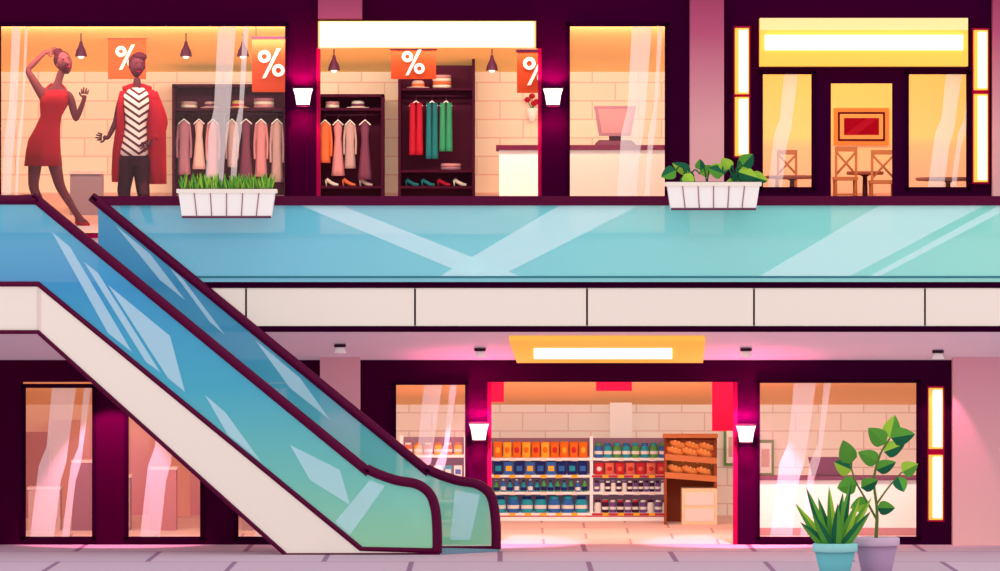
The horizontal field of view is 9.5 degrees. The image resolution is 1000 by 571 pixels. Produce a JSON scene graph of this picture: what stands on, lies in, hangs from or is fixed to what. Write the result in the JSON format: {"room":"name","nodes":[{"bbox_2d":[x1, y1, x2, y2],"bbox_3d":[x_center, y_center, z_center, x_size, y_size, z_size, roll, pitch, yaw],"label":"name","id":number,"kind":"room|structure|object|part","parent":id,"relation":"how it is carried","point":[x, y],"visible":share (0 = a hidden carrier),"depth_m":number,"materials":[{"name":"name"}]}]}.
{"room":"shopping mall","nodes":[
{"label":"shopping mall","id":0,"kind":"room"},
{"bbox_2d":[1,27,664,71],"bbox_3d":[0.000,-2.565,63.420,15.400,0.530,3.360,0,0,0],"label":"ceiling","id":1,"kind":"structure","parent":0,"point":[213,49],"depth_m":63.77,"materials":[{"name":"orange"}]},
{"bbox_2d":[75,33,86,58],"bbox_3d":[-4.379,-2.502,62.700,0.130,0.267,0.127,0,0,0],"label":"pendant lamp","id":2,"kind":"object","parent":1,"relation":"hanging from","point":[80,52],"visible":1,"depth_m":62.67,"materials":[{"name":"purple metal"}]},
{"bbox_2d":[107,38,146,78],"bbox_3d":[-3.916,-2.391,63.007,0.420,0.446,0.031,0,0,0],"label":"banner","id":3,"kind":"object","parent":1,"relation":"hanging from","point":[120,50],"visible":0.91,"depth_m":62.99,"materials":[{"name":"orange paper"}]},
{"bbox_2d":[180,33,191,58],"bbox_3d":[-3.281,-2.502,62.700,0.130,0.267,0.127,0,0,0],"label":"pendant lamp","id":4,"kind":"object","parent":1,"relation":"hanging from","point":[185,52],"visible":1,"depth_m":62.67,"materials":[{"name":"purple metal"}]},
{"bbox_2d":[237,33,248,58],"bbox_3d":[-2.686,-2.502,62.700,0.130,0.267,0.127,0,0,0],"label":"pendant lamp","id":5,"kind":"object","parent":1,"relation":"hanging from","point":[242,52],"visible":1,"depth_m":62.67,"materials":[{"name":"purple metal"}]},
{"bbox_2d":[251,37,284,91],"bbox_3d":[-2.365,-2.361,62.106,0.424,0.717,0.031,0,0,0],"label":"banner","id":6,"kind":"object","parent":1,"relation":"hanging from","point":[268,53],"visible":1,"depth_m":62.11,"materials":[{"name":"orange paper"}]},
{"bbox_2d":[328,49,339,72],"bbox_3d":[-1.735,-2.429,62.700,0.130,0.413,0.127,0,0,0],"label":"pendant lamp","id":7,"kind":"object","parent":1,"relation":"hanging from","point":[333,66],"visible":0.96,"depth_m":62.67,"materials":[{"name":"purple metal"}]},
{"bbox_2d":[390,49,436,78],"bbox_3d":[-0.895,-2.429,62.106,0.486,0.582,0.031,0,0,0],"label":"banner","id":8,"kind":"object","parent":1,"relation":"hanging from","point":[405,63],"visible":0.97,"depth_m":62.11,"materials":[{"name":"orange paper"}]},
{"bbox_2d":[486,49,497,72],"bbox_3d":[-0.084,-2.429,62.700,0.130,0.413,0.127,0,0,0],"label":"pendant lamp","id":9,"kind":"object","parent":1,"relation":"hanging from","point":[491,66],"visible":0.96,"depth_m":62.67,"materials":[{"name":"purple metal"}]},
{"bbox_2d":[516,50,537,92],"bbox_3d":[0.378,-2.356,62.106,0.424,0.727,0.031,0,0,0],"label":"banner","id":10,"kind":"object","parent":1,"relation":"hanging from","point":[527,60],"visible":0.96,"depth_m":62.11,"materials":[{"name":"orange"}]},
{"bbox_2d":[1,193,890,232],"bbox_3d":[0.000,-0.741,63.410,15.400,0.547,3.380,0,0,0],"label":"floor","id":11,"kind":"structure","parent":0,"point":[54,199],"depth_m":64.64,"materials":[{"name":"pink tile"}]},
{"bbox_2d":[24,47,95,229],"bbox_3d":[-4.570,-1.522,62.300,0.750,1.923,0.500,0,0,0],"label":"mannequin","id":12,"kind":"object","parent":11,"relation":"on","point":[43,148],"visible":0.94,"depth_m":62.23},
{"bbox_2d":[69,171,104,214],"bbox_3d":[-4.361,-0.958,63.350,0.358,0.496,0.340,0,0,0],"label":"display box","id":13,"kind":"object","parent":11,"relation":"on","point":[83,184],"visible":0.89,"depth_m":63.19,"materials":[{"name":"pink"}]},
{"bbox_2d":[95,52,167,195],"bbox_3d":[-3.833,-1.507,62.450,0.750,1.850,0.500,0,0,0],"label":"mannequin","id":14,"kind":"object","parent":11,"relation":"on","point":[140,122],"visible":0.87,"depth_m":62.37},
{"bbox_2d":[172,84,284,195],"bbox_3d":[-2.917,-1.539,64.660,1.257,1.278,0.420,0,0,0],"label":"wardrobe","id":15,"kind":"object","parent":11,"relation":"on","point":[225,129],"visible":0.94,"depth_m":64.53,"materials":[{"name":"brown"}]},
{"bbox_3d":[-2.911,-1.846,64.570,1.173,0.022,0.022,0,0,0],"label":"rail","id":16,"kind":"part","parent":15,"relation":"part of","materials":[{"name":"purple metal"}]},
{"bbox_2d":[321,94,384,195],"bbox_3d":[-1.614,-1.472,64.510,0.741,1.186,0.420,0,0,0],"label":"wardrobe","id":17,"kind":"object","parent":11,"relation":"on","point":[352,125],"visible":0.84,"depth_m":64.41,"materials":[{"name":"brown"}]},
{"bbox_3d":[-1.600,-1.831,64.420,0.666,0.022,0.022,0,0,0],"label":"rail","id":18,"kind":"part","parent":17,"relation":"part of","materials":[{"name":"wood"}]},
{"bbox_2d":[398,59,474,195],"bbox_3d":[-0.683,-1.673,64.410,0.831,1.617,0.420,0,0,0],"label":"wardrobe","id":19,"kind":"object","parent":11,"relation":"on","point":[436,117],"visible":0.94,"depth_m":64.60,"materials":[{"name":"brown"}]},
{"bbox_3d":[-0.675,-2.031,64.320,0.750,0.022,0.022,0,0,0],"label":"rail","id":20,"kind":"part","parent":19,"relation":"part of","materials":[{"name":"wood"}]},
{"bbox_2d":[496,145,664,195],"bbox_3d":[1.002,-1.103,63.600,2.089,0.758,0.700,0,0,0],"label":"counter","id":21,"kind":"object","parent":11,"relation":"on","point":[595,170],"depth_m":63.27,"materials":[{"name":"white paint"}]},
{"bbox_2d":[594,106,635,144],"bbox_3d":[1.217,-1.691,63.470,0.444,0.417,0.260,0,0,0],"label":"cash register","id":22,"kind":"object","parent":21,"relation":"on","point":[614,122],"visible":1,"depth_m":63.50,"materials":[{"name":"pink plastic"}]},
{"bbox_2d":[775,150,796,186],"bbox_3d":[3.061,-1.141,64.153,0.232,0.611,0.375,0,0,0],"label":"cafe chair","id":23,"kind":"object","parent":11,"relation":"on","point":[779,152],"visible":0.41,"depth_m":63.98,"materials":[{"name":"brown wood"}]},
{"bbox_2d":[765,175,810,186],"bbox_3d":[3.066,-0.923,63.000,0.560,0.463,0.560,0,0,0],"label":"cafe table","id":24,"kind":"object","parent":11,"relation":"on","point":[791,178],"visible":0.53,"depth_m":62.79,"materials":[{"name":"brown wood"}]},
{"bbox_2d":[832,147,857,195],"bbox_3d":[3.668,-1.123,63.752,0.252,0.691,0.375,0,0,0],"label":"cafe chair","id":25,"kind":"object","parent":11,"relation":"on","point":[835,179],"visible":0.85,"depth_m":63.58,"materials":[{"name":"brown wood"}]},
{"bbox_2d":[846,171,883,195],"bbox_3d":[3.918,-1.058,64.400,0.400,0.330,0.400,0,0,0],"label":"cafe table","id":26,"kind":"object","parent":11,"relation":"on","point":[864,174],"visible":0.72,"depth_m":64.37,"materials":[{"name":"red wood"}]},
{"bbox_2d":[868,150,891,195],"bbox_3d":[4.041,-1.083,63.453,0.272,0.696,0.375,0,0,0],"label":"cafe chair","id":27,"kind":"object","parent":11,"relation":"on","point":[871,182],"visible":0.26,"depth_m":63.29,"materials":[{"name":"brown wood"}]},
{"bbox_2d":[916,177,965,186],"bbox_3d":[4.689,-0.896,62.800,0.680,0.467,0.680,0,0,0],"label":"cafe table","id":28,"kind":"object","parent":11,"relation":"on","point":[947,180],"visible":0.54,"depth_m":62.55,"materials":[{"name":"brown wood"}]},
{"bbox_2d":[23,382,915,404],"bbox_3d":[0.000,1.085,63.920,15.400,0.470,4.360,0,0,0],"label":"ceiling","id":29,"kind":"structure","parent":0,"point":[515,393],"depth_m":64.53,"materials":[{"name":"brown paint"}]},
{"bbox_2d":[492,382,503,401],"bbox_3d":[-0.031,1.088,62.607,0.167,0.256,0.030,0,0,0],"label":"hanging banner","id":30,"kind":"object","parent":29,"relation":"hanging from","point":[497,387],"visible":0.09,"depth_m":62.59,"materials":[{"name":"red fabric"}]},
{"bbox_2d":[596,382,631,390],"bbox_3d":[1.189,1.030,62.607,0.396,0.141,0.030,0,0,0],"label":"hanging banner","id":31,"kind":"object","parent":29,"relation":"hanging from","point":[600,386],"visible":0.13,"depth_m":62.59,"materials":[{"name":"red"}]},
{"bbox_2d":[712,382,732,430],"bbox_3d":[2.326,1.239,62.607,0.250,0.558,0.030,0,0,0],"label":"hanging banner","id":32,"kind":"object","parent":29,"relation":"hanging from","point":[722,392],"visible":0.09,"depth_m":62.59,"materials":[{"name":"red fabric"}]},
{"bbox_2d":[26,405,915,514],"bbox_3d":[0.000,1.900,66.050,15.400,1.600,0.100,0,0,0],"label":"wall","id":33,"kind":"structure","parent":0,"point":[798,433],"depth_m":66.00,"materials":[{"name":"brick"}]},
{"bbox_2d":[724,431,732,465],"bbox_3d":[2.532,1.774,65.942,0.143,0.417,0.115,0,0,0],"label":"wall picture","id":34,"kind":"object","parent":33,"relation":"attached to","point":[728,435],"visible":0.64,"depth_m":65.89,"materials":[{"name":"green"}]},
{"bbox_2d":[760,440,773,474],"bbox_3d":[2.916,1.895,65.942,0.187,0.395,0.115,0,0,0],"label":"wall picture","id":35,"kind":"object","parent":33,"relation":"attached to","point":[766,446],"visible":0.69,"depth_m":65.89,"materials":[{"name":"green"}]},
{"bbox_2d":[26,515,915,543],"bbox_3d":[0.000,2.619,63.910,15.400,0.194,4.380,0,0,0],"label":"floor","id":36,"kind":"structure","parent":0,"point":[512,532],"depth_m":63.47,"materials":[{"name":"tile"}]},
{"bbox_2d":[26,420,240,517],"bbox_3d":[-3.936,2.004,65.630,2.668,1.067,0.060,0,0,0],"label":"wall panels","id":37,"kind":"object","parent":36,"relation":"on","point":[65,433],"visible":0.36,"depth_m":65.60,"materials":[{"name":"pink fabric"}]},
{"bbox_2d":[400,434,464,476],"bbox_3d":[-0.715,2.098,64.400,0.723,0.996,0.400,0,0,0],"label":"shelf","id":38,"kind":"object","parent":36,"relation":"on","point":[447,454],"visible":0.36,"depth_m":64.39,"materials":[{"name":"white"}]},
{"bbox_2d":[492,435,663,520],"bbox_3d":[0.918,2.095,65.350,2.097,0.922,0.520,0,0,0],"label":"shelf","id":39,"kind":"object","parent":36,"relation":"on","point":[534,479],"visible":0.94,"depth_m":65.20,"materials":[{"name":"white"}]},
{"bbox_2d":[609,403,631,437],"bbox_3d":[1.325,1.867,65.850,0.241,1.334,0.300,0,0,0],"label":"pillar","id":40,"kind":"structure","parent":36,"relation":"on","point":[620,414],"depth_m":65.69,"materials":[{"name":"white paint"}]},
{"bbox_2d":[663,434,717,523],"bbox_3d":[2.059,2.096,64.744,0.594,0.982,0.532,0,0,0],"label":"display rack","id":41,"kind":"object","parent":36,"relation":"on","point":[690,460],"visible":1,"depth_m":64.55,"materials":[{"name":"brown wood"}]},
{"bbox_2d":[760,475,915,534],"bbox_3d":[3.559,2.319,63.200,1.772,0.622,0.680,0,0,0],"label":"counter","id":42,"kind":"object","parent":36,"relation":"on","point":[779,513],"depth_m":62.90,"materials":[{"name":"white paint"}]},
{"bbox_2d":[808,457,841,475],"bbox_3d":[3.441,1.906,63.240,0.400,0.203,0.220,0,0,0],"label":"laptop","id":43,"kind":"object","parent":42,"relation":"on","point":[819,466],"visible":0.75,"depth_m":63.13,"materials":[{"name":"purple plastic"}]},
{"bbox_2d":[1,72,965,192],"bbox_3d":[0.000,-1.750,65.050,15.400,1.700,0.100,0,0,0],"label":"wall","id":44,"kind":"structure","parent":0,"point":[501,117],"depth_m":64.99,"materials":[{"name":"paint"}]},
{"bbox_2d":[524,93,537,121],"bbox_3d":[0.346,-1.923,64.921,0.170,0.310,0.158,0,0,0],"label":"vase","id":45,"kind":"object","parent":44,"relation":"attached to","point":[531,112],"visible":0.98,"depth_m":64.87,"materials":[{"name":"white ceramic"}]},
{"bbox_2d":[834,108,888,144],"bbox_3d":[3.912,-1.721,64.953,0.595,0.400,0.094,0,0,0],"label":"framed picture","id":46,"kind":"object","parent":44,"relation":"attached to","point":[852,126],"visible":1,"depth_m":64.91,"materials":[{"name":"orange"}]},
{"bbox_2d":[0,0,991,544],"bbox_3d":[0.000,-0.598,61.674,15.400,6.515,0.172,0,0,0],"label":"wall","id":47,"kind":"structure","parent":0,"point":[551,17],"depth_m":61.59,"materials":[{"name":"paint"}]},
{"bbox_2d":[21,384,95,540],"bbox_3d":[-4.531,1.817,61.645,0.770,1.611,0.130,0,0,0],"label":"window","id":48,"kind":"structure","parent":47,"relation":"in","point":[24,537],"depth_m":61.58,"materials":[{"name":"purple"}]},
{"bbox_2d":[87,234,97,242],"bbox_3d":[0.000,-0.264,61.655,15.395,0.528,0.210,0,0,0],"label":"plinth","id":49,"kind":"object","parent":47,"relation":"attached to","point":[94,237],"visible":0.02,"depth_m":61.55,"materials":[{"name":"pink"}]},
{"bbox_2d":[0,22,288,233],"bbox_3d":[-3.962,-1.601,61.645,3.592,2.207,0.130,0,0,0],"label":"window","id":50,"kind":"structure","parent":47,"relation":"in","point":[2,24],"depth_m":61.58,"materials":[{"name":"purple"}]},
{"bbox_2d":[124,413,203,540],"bbox_3d":[-3.449,1.817,61.645,0.821,1.611,0.130,0,0,0],"label":"window","id":51,"kind":"structure","parent":47,"relation":"in","point":[127,537],"depth_m":61.58,"materials":[{"name":"purple"}]},
{"bbox_2d":[234,512,266,540],"bbox_3d":[-2.438,1.817,61.645,0.585,1.611,0.130,0,0,0],"label":"window","id":52,"kind":"structure","parent":47,"relation":"in","point":[237,537],"depth_m":61.58,"materials":[{"name":"purple"}]},
{"bbox_2d":[292,87,312,105],"bbox_3d":[-2.018,-1.933,61.487,0.215,0.195,0.226,0,0,0],"label":"wall sconce","id":53,"kind":"object","parent":47,"relation":"attached to","point":[302,94],"visible":1,"depth_m":61.41,"materials":[{"name":"white"}]},
{"bbox_2d":[320,357,359,409],"bbox_3d":[-1.638,1.697,61.510,0.410,1.927,0.180,0,0,0],"label":"pilaster","id":54,"kind":"object","parent":47,"relation":"attached to","point":[342,374],"visible":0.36,"depth_m":61.41,"materials":[{"name":"pink paint"}]},
{"bbox_2d":[318,0,361,19],"bbox_3d":[-1.638,-3.276,61.510,0.450,1.095,0.180,0,0,0],"label":"pilaster","id":55,"kind":"object","parent":47,"relation":"attached to","point":[327,9],"visible":1,"depth_m":61.41,"materials":[{"name":"pink paint"}]},
{"bbox_2d":[318,21,535,48],"bbox_3d":[-0.747,-2.568,61.480,2.230,0.276,0.240,0,0,0],"label":"fascia sign","id":56,"kind":"object","parent":47,"relation":"attached to","point":[331,34],"visible":1,"depth_m":61.35,"materials":[{"name":"white"}]},
{"bbox_2d":[392,381,468,476],"bbox_3d":[-0.713,1.801,61.645,0.790,1.642,0.130,0,0,0],"label":"window","id":57,"kind":"structure","parent":47,"relation":"in","point":[394,383],"depth_m":61.58,"materials":[{"name":"purple"}]},
{"bbox_2d":[468,422,488,440],"bbox_3d":[-0.215,1.498,61.487,0.215,0.195,0.226,0,0,0],"label":"wall sconce","id":58,"kind":"object","parent":47,"relation":"attached to","point":[478,429],"visible":1,"depth_m":61.40,"materials":[{"name":"white"}]},
{"bbox_2d":[542,87,562,105],"bbox_3d":[0.543,-1.933,61.487,0.215,0.195,0.226,0,0,0],"label":"wall sconce","id":59,"kind":"object","parent":47,"relation":"attached to","point":[552,94],"visible":1,"depth_m":61.41,"materials":[{"name":"white"}]},
{"bbox_2d":[566,22,668,195],"bbox_3d":[1.206,-1.601,61.645,1.057,2.207,0.130,0,0,0],"label":"window","id":60,"kind":"structure","parent":47,"relation":"in","point":[568,24],"depth_m":61.58,"materials":[{"name":"purple"}]},
{"bbox_2d":[689,0,723,181],"bbox_3d":[2.119,-2.175,61.510,0.348,3.296,0.180,0,0,0],"label":"pilaster","id":61,"kind":"object","parent":47,"relation":"attached to","point":[706,17],"visible":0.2,"depth_m":61.41,"materials":[{"name":"pink paint"}]},
{"bbox_2d":[733,26,749,157],"bbox_3d":[2.482,-1.985,61.532,0.174,1.354,0.135,0,0,0],"label":"wall lamp","id":62,"kind":"object","parent":47,"relation":"attached to","point":[741,34],"visible":0.93,"depth_m":61.47,"materials":[{"name":"white"}]},
{"bbox_2d":[735,424,755,442],"bbox_3d":[2.520,1.519,61.487,0.215,0.195,0.226,0,0,0],"label":"wall sconce","id":63,"kind":"object","parent":47,"relation":"attached to","point":[745,431],"visible":1,"depth_m":61.41,"materials":[{"name":"white"}]},
{"bbox_2d":[759,70,815,190],"bbox_3d":[2.951,-1.591,61.645,0.585,1.242,0.130,0,0,0],"label":"window","id":64,"kind":"structure","parent":47,"relation":"in","point":[761,72],"depth_m":61.58,"materials":[{"name":"purple"}]},
{"bbox_2d":[756,379,920,540],"bbox_3d":[3.474,1.791,61.645,1.694,1.663,0.130,0,0,0],"label":"window","id":65,"kind":"structure","parent":47,"relation":"in","point":[917,537],"depth_m":61.58,"materials":[{"name":"purple"}]},
{"bbox_2d":[759,18,967,66],"bbox_3d":[3.724,-2.491,61.470,2.128,0.491,0.260,0,0,0],"label":"fascia sign","id":66,"kind":"object","parent":47,"relation":"attached to","point":[783,42],"visible":1,"depth_m":61.37,"materials":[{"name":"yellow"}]},
{"bbox_2d":[927,386,943,521],"bbox_3d":[4.473,1.728,61.532,0.174,1.395,0.135,0,0,0],"label":"wall lamp","id":67,"kind":"object","parent":47,"relation":"attached to","point":[935,394],"visible":1,"depth_m":61.47,"materials":[{"name":"white"}]},
{"bbox_2d":[905,70,970,190],"bbox_3d":[4.514,-1.591,61.645,0.714,1.242,0.130,0,0,0],"label":"window","id":68,"kind":"structure","parent":47,"relation":"in","point":[907,72],"depth_m":61.58,"materials":[{"name":"purple"}]},
{"bbox_2d":[952,357,999,544],"bbox_3d":[4.888,1.697,61.510,0.502,1.927,0.180,0,0,0],"label":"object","id":69,"kind":"structure","parent":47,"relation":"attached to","point":[975,380],"depth_m":61.41,"materials":[{"name":"pink paint"}]},
{"bbox_2d":[972,28,988,183],"bbox_3d":[4.934,-1.841,61.532,0.174,1.600,0.135,0,0,0],"label":"wall lamp","id":70,"kind":"object","parent":47,"relation":"attached to","point":[980,36],"visible":1,"depth_m":61.47,"materials":[{"name":"white"}]},
{"bbox_2d":[992,0,999,195],"bbox_3d":[5.287,-2.175,61.510,0.481,3.296,0.180,0,0,0],"label":"pilaster","id":71,"kind":"object","parent":47,"relation":"attached to","point":[995,3],"visible":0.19,"depth_m":61.41,"materials":[{"name":"pink paint"}]},
{"bbox_2d":[0,544,999,570],"bbox_3d":[0.000,2.720,53.860,28.000,0.120,15.720,0,0,0],"label":"floor","id":72,"kind":"structure","parent":0,"point":[511,557],"depth_m":58.24,"materials":[{"name":"tile"}]},
{"bbox_2d":[0,192,500,554],"bbox_3d":[-3.701,0.878,59.630,7.425,3.614,0.740,0,0,0],"label":"escalator","id":73,"kind":"object","parent":72,"relation":"on","point":[309,471],"visible":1,"depth_m":59.31,"materials":[{"name":"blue glass"}]},
{"bbox_2d":[795,483,871,570],"bbox_3d":[3.080,2.234,55.101,0.711,0.852,0.415,0,0,-11],"label":"aloe","id":74,"kind":"object","parent":72,"relation":"on","point":[833,534],"visible":1,"depth_m":55.02,"materials":[{"name":"teal plant"}]},
{"bbox_2d":[834,415,917,570],"bbox_3d":[3.471,1.928,55.400,0.776,1.464,0.428,0,0,0],"label":"rubber plant","id":75,"kind":"object","parent":72,"relation":"on","point":[875,553],"visible":1,"depth_m":55.36,"materials":[{"name":"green plant"}]},
{"bbox_2d":[0,288,999,359],"bbox_3d":[0.000,0.382,62.610,15.000,0.765,5.180,0,0,0],"label":"ceiling","id":76,"kind":"structure","parent":0,"point":[302,345],"depth_m":60.77,"materials":[{"name":"pink tile"}]},
{"bbox_2d":[334,344,345,352],"bbox_3d":[-1.618,0.639,60.686,0.130,0.090,0.130,0,0,0],"label":"ceiling spotlight","id":77,"kind":"object","parent":76,"relation":"attached to","point":[339,347],"visible":1,"depth_m":60.64,"materials":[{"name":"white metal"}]},
{"bbox_2d":[474,348,485,356],"bbox_3d":[-0.203,0.681,60.914,0.130,0.090,0.130,0,0,0],"label":"ceiling spotlight","id":78,"kind":"object","parent":76,"relation":"attached to","point":[479,351],"visible":1,"depth_m":60.88,"materials":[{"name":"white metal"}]},
{"bbox_2d":[204,282,999,331],"bbox_3d":[0.000,0.215,59.995,15.000,0.500,0.050,0,0,0],"label":"trim","id":79,"kind":"structure","parent":76,"relation":"attached to","point":[272,306],"depth_m":59.98,"materials":[{"name":"white paint"}]},
{"bbox_2d":[99,196,999,281],"bbox_3d":[1.735,-0.455,59.990,11.526,0.879,0.100,0,0,0],"label":"glass balustrade","id":80,"kind":"object","parent":79,"relation":"on","point":[305,238],"visible":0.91,"depth_m":59.98,"materials":[{"name":"teal glass"}]},
{"bbox_2d":[176,172,277,217],"bbox_3d":[-2.718,-0.899,59.772,0.994,0.460,0.335,0,0,0],"label":"planter box","id":81,"kind":"object","parent":80,"relation":"attached to","point":[226,200],"visible":1,"depth_m":59.63,"materials":[{"name":"white paint"}]},
{"bbox_2d":[661,154,767,209],"bbox_3d":[2.134,-1.030,59.772,1.069,0.563,0.335,0,0,0],"label":"planter box","id":82,"kind":"object","parent":80,"relation":"on","point":[685,194],"visible":1,"depth_m":59.63,"materials":[{"name":"white paint"}]},
{"bbox_2d":[509,336,704,362],"bbox_3d":[1.085,0.648,60.843,1.990,0.291,1.286,0,0,0],"label":"store sign","id":83,"kind":"object","parent":76,"relation":"attached to","point":[526,349],"visible":1,"depth_m":60.65,"materials":[{"name":"orange"}]},
{"bbox_2d":[740,348,751,356],"bbox_3d":[2.498,0.681,60.914,0.130,0.090,0.130,0,0,0],"label":"ceiling spotlight","id":84,"kind":"object","parent":76,"relation":"attached to","point":[745,351],"visible":1,"depth_m":60.88,"materials":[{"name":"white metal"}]},
{"bbox_2d":[932,350,943,358],"bbox_3d":[4.455,0.703,61.029,0.130,0.090,0.130,0,0,0],"label":"ceiling spotlight","id":85,"kind":"object","parent":76,"relation":"attached to","point":[937,353],"visible":1,"depth_m":60.98,"materials":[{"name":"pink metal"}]}
]}

